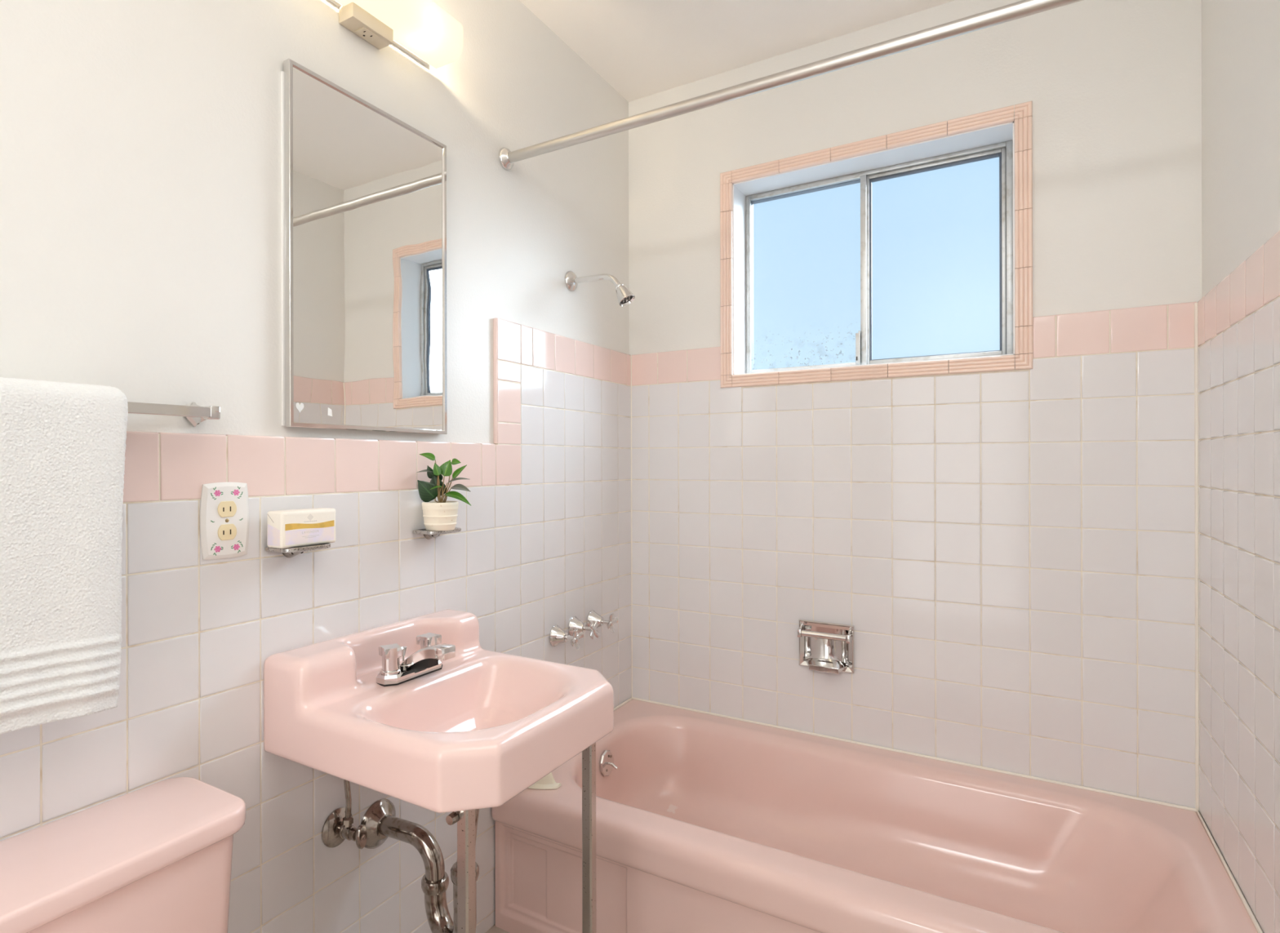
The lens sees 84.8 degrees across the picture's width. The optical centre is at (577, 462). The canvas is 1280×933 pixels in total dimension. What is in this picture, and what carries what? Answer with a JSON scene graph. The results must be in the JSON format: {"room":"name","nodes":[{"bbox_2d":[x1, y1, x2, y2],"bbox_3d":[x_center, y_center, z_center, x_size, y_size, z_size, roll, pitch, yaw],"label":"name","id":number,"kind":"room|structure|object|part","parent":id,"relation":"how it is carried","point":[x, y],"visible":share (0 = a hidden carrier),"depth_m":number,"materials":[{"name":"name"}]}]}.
{"room":"bathroom","nodes":[
{"label":"bathroom","id":0,"kind":"room"},
{"bbox_2d":[0,0,632,932],"bbox_3d":[-0.813,-0.038,0.954,0.136,2.444,3.840,0,0,32],"label":"wall","id":1,"kind":"structure","parent":0,"point":[140,140],"depth_m":1.26,"materials":[{"name":"beige paint"}]},
{"bbox_2d":[127,401,220,426],"bbox_3d":[-0.747,-0.079,0.886,0.080,0.041,0.602,0,0,32],"label":"towel bar","id":2,"kind":"object","parent":1,"relation":"attached to","point":[194,414],"visible":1,"depth_m":1.05,"materials":[{"name":"silver metal"}]},
{"bbox_2d":[0,377,128,733],"bbox_3d":[-0.755,0.112,0.811,0.100,0.439,0.409,0,0,32],"label":"bath towel","id":3,"kind":"object","parent":2,"relation":"hanging from","point":[63,445],"visible":1,"depth_m":0.89,"materials":[{"name":"white fabric"}]},
{"bbox_3d":[-0.578,-0.079,1.103,0.023,0.021,0.016,0,0,32],"label":"post","id":4,"kind":"part","parent":2,"relation":"part of","materials":[{"name":"silver metal"}]},
{"bbox_2d":[200,482,248,559],"bbox_3d":[-0.592,0.097,1.177,0.008,0.129,0.086,0,0,32],"label":"power outlet","id":5,"kind":"object","parent":1,"relation":"attached to","point":[224,506],"visible":1,"depth_m":1.17,"materials":[{"name":"white ceramic"}]},
{"bbox_2d":[217,524,236,540],"bbox_3d":[-0.589,0.117,1.175,0.003,0.026,0.033,0,0,32],"label":"receptacle","id":6,"kind":"object","parent":5,"relation":"attached to","point":[225,531],"depth_m":1.17,"materials":[{"name":"beige plastic"}]},
{"bbox_2d":[217,501,236,517],"bbox_3d":[-0.589,0.078,1.175,0.003,0.026,0.033,0,0,32],"label":"receptacle","id":7,"kind":"object","parent":5,"relation":"attached to","point":[225,508],"depth_m":1.17,"materials":[{"name":"beige plastic"}]},
{"bbox_2d":[264,542,330,558],"bbox_3d":[-0.500,0.162,1.266,0.066,0.026,0.106,0,0,32],"label":"soap shelf","id":8,"kind":"object","parent":1,"relation":"attached to","point":[290,553],"visible":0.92,"depth_m":1.24,"materials":[{"name":"silver metal"}]},
{"bbox_3d":[-0.499,0.153,1.266,0.064,0.008,0.106,0,0,32],"label":"dish","id":9,"kind":"part","parent":8,"relation":"part of","materials":[{"name":"silver metal"}]},
{"bbox_2d":[266,507,335,548],"bbox_3d":[-0.498,0.117,1.265,0.044,0.064,0.116,0,0,32],"label":"soap","id":10,"kind":"object","parent":8,"relation":"on","point":[291,528],"visible":1,"depth_m":1.24,"materials":[{"name":"white paper"}]},
{"bbox_3d":[-0.480,0.131,1.254,0.001,0.025,0.102,0,0,32],"label":"panel","id":11,"kind":"part","parent":10,"relation":"part of","materials":[{"name":"white paper"}]},
{"bbox_2d":[302,515,319,537],"bbox_3d":[-0.479,0.113,1.254,0.001,0.042,0.035,0,0,32],"label":"print","id":12,"kind":"object","parent":10,"relation":"on","point":[310,523],"depth_m":1.25},
{"bbox_2d":[321,779,367,848],"bbox_3d":[-0.440,0.637,1.351,0.076,0.229,0.072,0,0,32],"label":"supply valve","id":13,"kind":"object","parent":1,"relation":"attached to","point":[337,828],"visible":0.94,"depth_m":1.35,"materials":[{"name":"silver metal"}]},
{"bbox_3d":[-0.413,0.715,1.335,0.010,0.045,0.027,0,0,18],"label":"handle","id":14,"kind":"part","parent":13,"relation":"part of","materials":[{"name":"silver metal"}]},
{"bbox_2d":[280,58,447,434],"bbox_3d":[-0.424,-0.403,1.458,0.021,0.674,0.422,0,0,32],"label":"framed mirror","id":15,"kind":"object","parent":1,"relation":"attached to","point":[363,190],"visible":1,"depth_m":1.42,"materials":[{"name":"silver mirror"}]},
{"bbox_2d":[295,402,303,413],"bbox_3d":[-0.516,-0.102,1.298,0.001,0.020,0.018,0,0,32],"label":"sticker","id":16,"kind":"object","parent":15,"relation":"attached to","point":[300,407],"visible":1,"depth_m":1.30,"materials":[{"name":"white paper"}]},
{"bbox_2d":[327,408,332,416],"bbox_3d":[-0.480,-0.099,1.355,0.001,0.017,0.010,0,0,32],"label":"scrap","id":17,"kind":"object","parent":15,"relation":"attached to","point":[329,411],"visible":1,"depth_m":1.35,"materials":[{"name":"white paper"}]},
{"bbox_2d":[328,0,462,69],"bbox_3d":[-0.405,-0.929,1.412,0.104,0.111,0.414,0,0,32],"label":"vanity light","id":18,"kind":"object","parent":1,"relation":"attached to","point":[422,29],"visible":1,"depth_m":1.46,"materials":[{"name":"white glass"}]},
{"bbox_2d":[354,26,378,41],"bbox_3d":[-0.430,-0.876,1.428,0.028,0.003,0.040,0,0,32],"label":"outlet","id":19,"kind":"object","parent":18,"relation":"attached to","point":[367,33],"depth_m":1.42,"materials":[{"name":"beige plastic"}]},
{"bbox_2d":[413,527,461,539],"bbox_3d":[-0.309,0.161,1.571,0.066,0.026,0.106,0,0,32],"label":"shelf","id":20,"kind":"object","parent":1,"relation":"attached to","point":[428,535],"visible":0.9,"depth_m":1.54,"materials":[{"name":"silver metal"}]},
{"bbox_3d":[-0.309,0.152,1.570,0.064,0.008,0.106,0,0,32],"label":"dish","id":21,"kind":"part","parent":20,"relation":"part of","materials":[{"name":"silver metal"}]},
{"bbox_2d":[416,453,471,530],"bbox_3d":[-0.290,0.063,1.544,0.119,0.171,0.081,0,0,32],"label":"potted plant","id":22,"kind":"object","parent":20,"relation":"on","point":[442,514],"visible":1,"depth_m":1.54,"materials":[{"name":"green plant"}]},
{"bbox_3d":[-0.310,0.042,1.554,0.013,0.096,0.009,0,0,32],"label":"stem","id":23,"kind":"part","parent":22,"relation":"part of","materials":[{"name":"plant"}]},
{"bbox_3d":[-0.306,0.059,1.544,0.005,0.061,0.006,0,0,32],"label":"stem","id":24,"kind":"part","parent":22,"relation":"part of","materials":[{"name":"plant"}]},
{"bbox_3d":[-0.305,0.118,1.554,0.081,0.062,0.081,0,0,32],"label":"pot","id":25,"kind":"part","parent":22,"relation":"part of","materials":[{"name":"beige ceramic"}]},
{"bbox_3d":[-0.299,0.060,1.548,0.010,0.060,0.003,0,0,16],"label":"stem","id":26,"kind":"part","parent":22,"relation":"part of","materials":[{"name":"plant"}]},
{"bbox_3d":[-0.288,0.062,1.548,0.024,0.056,0.009,0,0,32],"label":"stem","id":27,"kind":"part","parent":22,"relation":"part of","materials":[{"name":"plant"}]},
{"bbox_2d":[549,624,583,648],"bbox_3d":[-0.031,0.500,2.002,0.081,0.060,0.062,0,0,32],"label":"tub valve","id":28,"kind":"object","parent":1,"relation":"attached to","point":[557,635],"visible":1,"depth_m":2.00,"materials":[{"name":"silver metal"}]},
{"bbox_3d":[-0.015,0.500,1.992,0.039,0.018,0.018,0,0,32],"label":"stem","id":29,"kind":"part","parent":28,"relation":"part of","materials":[{"name":"silver metal"}]},
{"bbox_3d":[-0.003,0.500,1.984,0.015,0.058,0.058,0,0,32],"label":"cross handle","id":30,"kind":"part","parent":28,"relation":"part of","materials":[{"name":"silver metal"}]},
{"bbox_2d":[568,616,599,639],"bbox_3d":[0.022,0.494,2.086,0.081,0.060,0.062,0,0,32],"label":"tub valve","id":31,"kind":"object","parent":1,"relation":"attached to","point":[575,623],"visible":0.98,"depth_m":2.08,"materials":[{"name":"silver metal"}]},
{"bbox_3d":[0.038,0.494,2.076,0.039,0.018,0.018,0,0,32],"label":"stem","id":32,"kind":"part","parent":31,"relation":"part of","materials":[{"name":"silver metal"}]},
{"bbox_3d":[0.050,0.494,2.068,0.015,0.053,0.053,0,0,32],"label":"cross handle","id":33,"kind":"part","parent":31,"relation":"part of","materials":[{"name":"silver metal"}]},
{"bbox_2d":[564,271,635,306],"bbox_3d":[0.071,-0.519,2.065,0.217,0.127,0.062,0,0,32],"label":"shower fixture","id":34,"kind":"object","parent":1,"relation":"attached to","point":[624,296],"visible":1,"depth_m":2.05,"materials":[{"name":"silver metal"}]},
{"bbox_3d":[0.053,-0.534,2.076,0.175,0.052,0.018,0,0,32],"label":"arm","id":35,"kind":"part","parent":34,"relation":"part of","materials":[{"name":"silver metal"}]},
{"bbox_2d":[586,609,617,632],"bbox_3d":[0.079,0.495,2.176,0.081,0.060,0.062,0,0,32],"label":"tub valve","id":36,"kind":"object","parent":1,"relation":"attached to","point":[593,615],"visible":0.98,"depth_m":2.17,"materials":[{"name":"silver metal"}]},
{"bbox_3d":[0.095,0.495,2.166,0.039,0.018,0.018,0,0,32],"label":"stem","id":37,"kind":"part","parent":36,"relation":"part of","materials":[{"name":"silver metal"}]},
{"bbox_3d":[0.106,0.495,2.159,0.015,0.059,0.059,0,0,32],"label":"cross handle","id":38,"kind":"part","parent":36,"relation":"part of","materials":[{"name":"silver metal"}]},
{"bbox_2d":[497,0,1083,170],"bbox_3d":[0.451,-0.804,1.448,1.516,0.061,0.057,0,0,32],"label":"shower rod","id":39,"kind":"object","parent":1,"relation":"attached to","point":[1021,9],"visible":1,"depth_m":1.43,"materials":[{"name":"metal"}]},
{"bbox_2d":[485,924,510,932],"bbox_3d":[-0.132,1.222,0.507,1.894,0.080,4.000,0,0,32],"label":"floor","id":40,"kind":"structure","parent":0,"point":[494,929],"depth_m":1.76,"materials":[{"name":"tile"}]},
{"bbox_2d":[0,777,245,932],"bbox_3d":[-0.464,0.838,0.714,0.704,0.691,0.505,0,0,32],"label":"toilet","id":41,"kind":"object","parent":40,"relation":"on","point":[157,857],"visible":1,"depth_m":0.91,"materials":[{"name":"pink ceramic"}]},
{"bbox_3d":[-0.682,0.666,0.851,0.174,0.285,0.477,0,0,32],"label":"tank","id":42,"kind":"part","parent":41,"relation":"part of","materials":[{"name":"pink ceramic"}]},
{"bbox_2d":[263,608,613,932],"bbox_3d":[-0.226,0.760,1.311,0.483,0.845,0.475,0,0,32],"label":"sink","id":43,"kind":"object","parent":40,"relation":"on","point":[479,730],"visible":0.98,"depth_m":1.22,"materials":[{"name":"pink ceramic"}]},
{"bbox_2d":[376,632,455,686],"bbox_3d":[-0.296,0.383,1.353,0.131,0.070,0.156,0,0,32],"label":"faucet","id":44,"kind":"object","parent":43,"relation":"on","point":[428,660],"visible":1,"depth_m":1.33,"materials":[{"name":"silver metal"}]},
{"bbox_3d":[-0.355,0.397,1.331,0.037,0.009,0.037,0,0,32],"label":"handle","id":45,"kind":"part","parent":44,"relation":"part of","materials":[{"name":"silver metal"}]},
{"bbox_3d":[-0.355,0.371,1.331,0.037,0.042,0.037,0,0,-33],"label":"handle","id":46,"kind":"part","parent":44,"relation":"part of","materials":[{"name":"silver metal"}]},
{"bbox_3d":[-0.345,0.383,1.384,0.015,0.037,0.015,0,0,32],"label":"lift knob","id":47,"kind":"part","parent":44,"relation":"part of","materials":[{"name":"silver metal"}]},
{"bbox_3d":[-0.328,0.406,1.374,0.051,0.015,0.155,0,0,32],"label":"plate","id":48,"kind":"part","parent":44,"relation":"part of","materials":[{"name":"silver metal"}]},
{"bbox_3d":[-0.300,0.379,1.356,0.094,0.060,0.062,0,0,32],"label":"spout","id":49,"kind":"part","parent":44,"relation":"part of","materials":[{"name":"silver metal"}]},
{"bbox_3d":[-0.301,0.371,1.417,0.038,0.042,0.038,0,0,32],"label":"handle","id":50,"kind":"part","parent":44,"relation":"part of","materials":[{"name":"silver metal"}]},
{"bbox_3d":[-0.253,0.359,1.327,0.030,0.024,0.031,0,0,32],"label":"spout","id":51,"kind":"part","parent":44,"relation":"part of","materials":[{"name":"silver metal"}]},
{"bbox_2d":[360,798,479,932],"bbox_3d":[-0.305,0.725,1.366,0.319,0.404,0.095,0,0,40],"label":"trap","id":52,"kind":"object","parent":43,"relation":"attached to","point":[380,821],"visible":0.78,"depth_m":1.37,"materials":[{"name":"silver metal"}]},
{"bbox_3d":[-0.346,0.782,1.413,0.193,0.112,0.038,0,0,32],"label":"trap arm","id":53,"kind":"part","parent":52,"relation":"part of","materials":[{"name":"silver metal"}]},
{"bbox_2d":[263,608,613,813],"bbox_3d":[-0.227,0.449,1.311,0.483,0.223,0.475,0,0,32],"label":"basin","id":54,"kind":"object","parent":43,"relation":"in","point":[477,731],"depth_m":1.21,"materials":[{"name":"pink ceramic"}]},
{"bbox_3d":[-0.167,0.849,1.050,0.022,0.668,0.022,0,0,32],"label":"leg","id":55,"kind":"part","parent":43,"relation":"part of","materials":[{"name":"silver metal"}]},
{"bbox_3d":[0.023,0.848,1.353,0.022,0.668,0.022,0,0,32],"label":"leg","id":56,"kind":"part","parent":43,"relation":"part of","materials":[{"name":"silver metal"}]},
{"bbox_2d":[491,697,1263,932],"bbox_3d":[0.616,0.996,1.703,1.495,0.369,0.776,0,0,32],"label":"bathtub","id":57,"kind":"object","parent":40,"relation":"on","point":[707,822],"visible":0.93,"depth_m":1.69,"materials":[{"name":"pink ceramic"}]},
{"bbox_2d":[528,772,561,789],"bbox_3d":[-0.123,0.717,1.775,0.161,0.202,0.038,0,0,18],"label":"guard","id":58,"kind":"object","parent":57,"relation":"on","point":[548,782],"visible":0.19,"depth_m":1.76,"materials":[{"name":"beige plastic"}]},
{"bbox_3d":[0.085,0.882,2.051,0.021,0.074,0.071,0,0,32],"label":"overflow plate","id":59,"kind":"part","parent":57,"relation":"part of","materials":[{"name":"silver metal"}]},
{"bbox_3d":[0.103,0.887,2.042,0.031,0.018,0.009,0,0,22],"label":"lever","id":60,"kind":"part","parent":57,"relation":"part of","materials":[{"name":"silver metal"}]},
{"bbox_2d":[519,0,955,102],"bbox_3d":[-0.138,-1.312,0.507,1.894,0.100,4.000,0,0,32],"label":"ceiling","id":61,"kind":"structure","parent":0,"point":[641,48],"depth_m":2.04,"materials":[{"name":"paint"}]},
{"bbox_2d":[628,0,1201,808],"bbox_3d":[0.856,-0.042,2.092,1.516,2.444,0.140,0,0,32],"label":"wall","id":62,"kind":"structure","parent":0,"point":[1009,556],"depth_m":1.89,"materials":[{"name":"white tile"}]},
{"bbox_2d":[797,618,854,673],"bbox_3d":[0.742,0.545,2.082,0.158,0.140,0.085,0,0,32],"label":"recessed soap dish","id":63,"kind":"object","parent":62,"relation":"attached to","point":[824,646],"visible":1,"depth_m":2.09,"materials":[{"name":"silver metal"}]},
{"bbox_2d":[720,101,1032,387],"bbox_3d":[0.861,-0.588,2.097,0.844,0.692,0.172,0,0,32],"label":"window","id":64,"kind":"structure","parent":62,"relation":"in","point":[992,134],"depth_m":2.06,"materials":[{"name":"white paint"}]},
{"bbox_3d":[0.724,-0.590,2.234,0.348,0.567,0.004,0,0,32],"label":"pane","id":65,"kind":"part","parent":64,"relation":"part of","materials":[{"name":"clear glass"}]},
{"bbox_3d":[0.729,-0.589,2.231,0.366,0.580,0.013,0,0,32],"label":"sliding sash","id":66,"kind":"part","parent":64,"relation":"part of","materials":[{"name":"glass"}]},
{"bbox_3d":[0.895,-0.588,2.150,0.758,0.606,0.045,0,0,32],"label":"frame","id":67,"kind":"part","parent":64,"relation":"part of","materials":[{"name":"metal"}]},
{"bbox_3d":[1.042,-0.589,2.053,0.370,0.580,0.016,0,0,32],"label":"fixed sash","id":68,"kind":"part","parent":64,"relation":"part of","materials":[{"name":"glass"}]},
{"bbox_2d":[1194,0,1279,932],"bbox_3d":[0.561,-0.041,0.094,0.136,2.444,3.840,0,0,32],"label":"wall","id":69,"kind":"structure","parent":0,"point":[1237,315],"depth_m":1.34,"materials":[{"name":"white tile"}]}
]}

